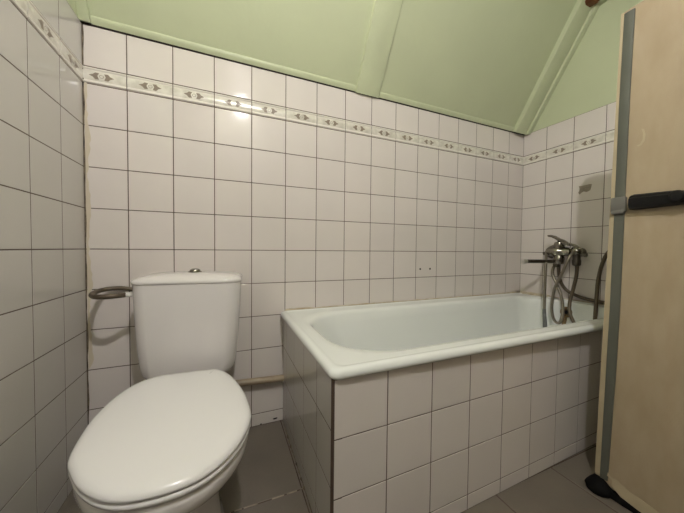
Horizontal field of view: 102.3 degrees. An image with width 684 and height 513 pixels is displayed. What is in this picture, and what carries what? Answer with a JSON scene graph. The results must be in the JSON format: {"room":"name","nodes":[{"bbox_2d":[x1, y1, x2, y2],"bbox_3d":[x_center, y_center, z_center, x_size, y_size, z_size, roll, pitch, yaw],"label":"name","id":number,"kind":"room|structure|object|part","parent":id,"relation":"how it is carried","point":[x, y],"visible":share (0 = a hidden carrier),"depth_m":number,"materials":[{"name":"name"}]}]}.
{"room":"bathroom","nodes":[
{"label":"bathroom","id":0,"kind":"room"},
{"bbox_2d":[0,0,87,512],"bbox_3d":[-0.616,-0.312,0.166,0.050,2.257,1.822,0,2,-22],"label":"wall","id":1,"kind":"structure","parent":0,"point":[44,409],"depth_m":0.78,"materials":[{"name":"white tile"}]},
{"bbox_2d":[74,0,90,22],"bbox_3d":[-0.857,-1.138,0.821,0.040,0.592,0.380,0,2,-23],"label":"trim","id":2,"kind":"structure","parent":1,"relation":"attached to","point":[82,8],"depth_m":0.98,"materials":[{"name":"green paint"}]},
{"bbox_2d":[83,24,523,426],"bbox_3d":[0.144,-0.031,1.497,2.430,1.636,0.035,0,2,-23],"label":"wall","id":3,"kind":"structure","parent":0,"point":[318,195],"depth_m":1.28,"materials":[{"name":"white tile"}]},
{"bbox_2d":[81,23,89,423],"bbox_3d":[-0.950,-0.029,1.022,0.009,1.636,0.005,0,2,-23],"label":"trim","id":4,"kind":"structure","parent":3,"relation":"attached to","point":[82,29],"depth_m":1.02,"materials":[{"name":"white tile"}]},
{"bbox_2d":[84,82,93,368],"bbox_3d":[-0.939,-0.113,1.024,0.017,1.070,0.001,0,2,-23],"label":"trim","id":5,"kind":"structure","parent":3,"relation":"attached to","point":[87,131],"depth_m":1.02,"materials":[{"name":"white tile"}]},
{"bbox_2d":[90,15,355,90],"bbox_3d":[-0.421,-0.863,1.209,1.066,0.028,0.020,0,2,-23],"label":"trim","id":6,"kind":"structure","parent":3,"relation":"attached to","point":[98,21],"depth_m":1.15,"materials":[{"name":"green paint"}]},
{"bbox_2d":[235,374,283,386],"bbox_3d":[-0.408,0.564,1.242,0.294,0.044,0.030,0,2,-23],"label":"pipe","id":7,"kind":"object","parent":3,"relation":"attached to","point":[276,378],"visible":0.65,"depth_m":1.25,"materials":[{"name":"beige plastic"}]},
{"bbox_2d":[80,21,524,134],"bbox_3d":[0.155,-0.849,1.466,2.428,0.006,0.016,0,2,-23],"label":"trim","id":8,"kind":"structure","parent":3,"relation":"attached to","point":[85,23],"depth_m":1.25,"materials":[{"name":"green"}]},
{"bbox_2d":[379,92,514,131],"bbox_3d":[0.682,-0.865,1.673,1.050,0.028,0.020,0,2,-23],"label":"trim","id":9,"kind":"structure","parent":3,"relation":"attached to","point":[381,95],"depth_m":1.63,"materials":[{"name":"green paint"}]},
{"bbox_2d":[80,0,576,126],"bbox_3d":[0.530,-1.139,0.649,2.528,0.628,1.830,0,2,-23],"label":"ceiling","id":10,"kind":"structure","parent":0,"point":[483,59],"depth_m":1.37,"materials":[{"name":"green paint"}]},
{"bbox_2d":[355,0,402,97],"bbox_3d":[0.206,-1.136,1.269,0.135,0.599,0.384,0,2,-23],"label":"trim","id":11,"kind":"structure","parent":10,"relation":"attached to","point":[385,13],"depth_m":1.33,"materials":[{"name":"green paint"}]},
{"bbox_2d":[585,0,598,6],"bbox_3d":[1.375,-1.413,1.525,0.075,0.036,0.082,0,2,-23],"label":"beam","id":12,"kind":"structure","parent":10,"relation":"attached to","point":[589,3],"depth_m":1.52,"materials":[{"name":"red wood"}]},
{"bbox_2d":[57,420,632,512],"bbox_3d":[0.504,0.834,0.679,2.558,0.041,1.870,0,2,-23],"label":"floor","id":13,"kind":"structure","parent":0,"point":[266,479],"depth_m":0.95,"materials":[{"name":"grey tile"}]},
{"bbox_2d":[67,268,250,512],"bbox_3d":[-0.485,0.426,0.823,0.389,0.746,0.740,0,2,-23],"label":"toilet","id":14,"kind":"object","parent":13,"relation":"on","point":[170,441],"visible":1,"depth_m":0.69,"materials":[{"name":"white ceramic"}]},
{"bbox_2d":[88,286,131,299],"bbox_3d":[-0.790,0.174,0.994,0.188,0.120,0.179,0,2,-23],"label":"flexible hose","id":15,"kind":"object","parent":14,"relation":"attached to","point":[94,294],"visible":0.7,"depth_m":0.94,"materials":[{"name":"silver metal"}]},
{"bbox_3d":[-0.427,0.404,0.705,0.364,0.036,0.480,0,2,-23],"label":"lid","id":16,"kind":"part","parent":14,"relation":"part of","materials":[{"name":"white plastic"}]},
{"bbox_3d":[-0.427,0.423,0.706,0.362,0.032,0.478,0,2,-23],"label":"seat","id":17,"kind":"part","parent":14,"relation":"part of","materials":[{"name":"white plastic"}]},
{"bbox_3d":[-0.571,0.077,1.052,0.358,0.035,0.208,0,2,-19],"label":"cistern lid","id":18,"kind":"part","parent":14,"relation":"part of","materials":[{"name":"white ceramic"}]},
{"bbox_2d":[283,320,602,512],"bbox_3d":[0.618,0.545,1.325,1.681,0.504,0.689,0,2,-23],"label":"bathtub surround","id":19,"kind":"object","parent":13,"relation":"on","point":[451,435],"visible":0.75,"depth_m":0.86,"materials":[{"name":"white tile"}]},
{"bbox_3d":[-0.142,0.546,1.006,0.020,0.504,0.688,0,2,-23],"label":"panel","id":20,"kind":"part","parent":19,"relation":"part of","materials":[{"name":"white tile"}]},
{"bbox_2d":[281,291,603,379],"bbox_3d":[0.622,0.465,1.318,1.700,0.421,0.702,0,2,-23],"label":"bathtub","id":21,"kind":"object","parent":19,"relation":"in","point":[352,340],"visible":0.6,"depth_m":1.38,"materials":[{"name":"white ceramic"}]},
{"bbox_3d":[1.310,0.399,1.625,0.026,0.102,0.024,1,2,1],"label":"overflow stem","id":22,"kind":"part","parent":21,"relation":"part of","materials":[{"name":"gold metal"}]},
{"bbox_2d":[584,0,683,512],"bbox_3d":[1.045,0.016,0.594,0.082,1.608,0.813,0,2,-23],"label":"door","id":23,"kind":"structure","parent":13,"relation":"on","point":[639,462],"depth_m":0.86,"materials":[{"name":"beige wood"}]},
{"bbox_3d":[0.944,-0.169,0.809,0.031,0.050,0.149,0,2,-23],"label":"handle","id":24,"kind":"part","parent":23,"relation":"part of","materials":[{"name":"black plastic"}]},
{"bbox_3d":[0.940,-0.170,0.774,0.011,0.034,0.034,0,2,-23],"label":"handle knob","id":25,"kind":"part","parent":23,"relation":"part of","materials":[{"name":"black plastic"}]},
{"bbox_2d":[520,0,643,302],"bbox_3d":[1.662,-0.316,1.123,0.064,2.257,1.822,0,2,-24],"label":"wall","id":26,"kind":"structure","parent":0,"point":[564,156],"depth_m":1.64,"materials":[{"name":"white tile"}]},
{"bbox_2d":[521,235,587,266],"bbox_3d":[1.251,-0.033,1.624,0.287,0.197,0.250,0,2,-23],"label":"mixer tap","id":27,"kind":"object","parent":26,"relation":"attached to","point":[557,253],"visible":0.96,"depth_m":1.63,"materials":[{"name":"silver metal"}]},
{"bbox_3d":[1.199,0.028,1.667,0.200,0.026,0.027,0,2,-5],"label":"spout","id":28,"kind":"part","parent":27,"relation":"part of","materials":[{"name":"silver metal"}]},
{"bbox_3d":[1.303,-0.097,1.658,0.049,0.068,0.121,0,2,-23],"label":"lever","id":29,"kind":"part","parent":27,"relation":"part of","materials":[{"name":"silver metal"}]},
{"bbox_2d":[542,243,578,326],"bbox_3d":[1.293,0.172,1.647,0.140,0.518,0.162,0,2,-23],"label":"shower hose","id":30,"kind":"object","parent":27,"relation":"hanging from","point":[556,286],"visible":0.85,"depth_m":1.63,"materials":[{"name":"grey plastic"}]},
{"bbox_2d":[567,266,578,322],"bbox_3d":[1.313,0.240,1.553,0.053,0.386,0.120,1,2,26],"label":"hose","id":31,"kind":"object","parent":27,"relation":"hanging from","point":[576,274],"visible":0.77,"depth_m":1.58,"materials":[{"name":"silver metal"}]},
{"bbox_2d":[557,250,607,319],"bbox_3d":[1.381,0.154,1.507,0.112,0.462,0.388,0,2,-23],"label":"hose","id":32,"kind":"object","parent":27,"relation":"attached to","point":[595,300],"visible":0.52,"depth_m":1.51,"materials":[{"name":"silver metal"}]},
{"bbox_2d":[513,0,599,134],"bbox_3d":[1.303,-1.135,1.721,0.138,0.604,0.395,0,2,-23],"label":"trim","id":33,"kind":"structure","parent":26,"relation":"attached to","point":[580,11],"depth_m":1.68,"materials":[{"name":"green paint"}]},
{"bbox_2d":[578,184,591,193],"bbox_3d":[1.417,-0.392,1.608,0.001,0.051,0.064,0,2,-24],"label":"glue patch","id":34,"kind":"object","parent":26,"relation":"attached to","point":[585,188],"visible":1,"depth_m":1.61,"materials":[{"name":"beige"}]},
{"bbox_2d":[597,0,607,5],"bbox_3d":[1.707,-1.398,0.913,0.052,0.024,1.422,0,2,-23],"label":"trim","id":35,"kind":"structure","parent":26,"relation":"attached to","point":[600,2],"depth_m":1.53,"materials":[{"name":"green paint"}]}
]}

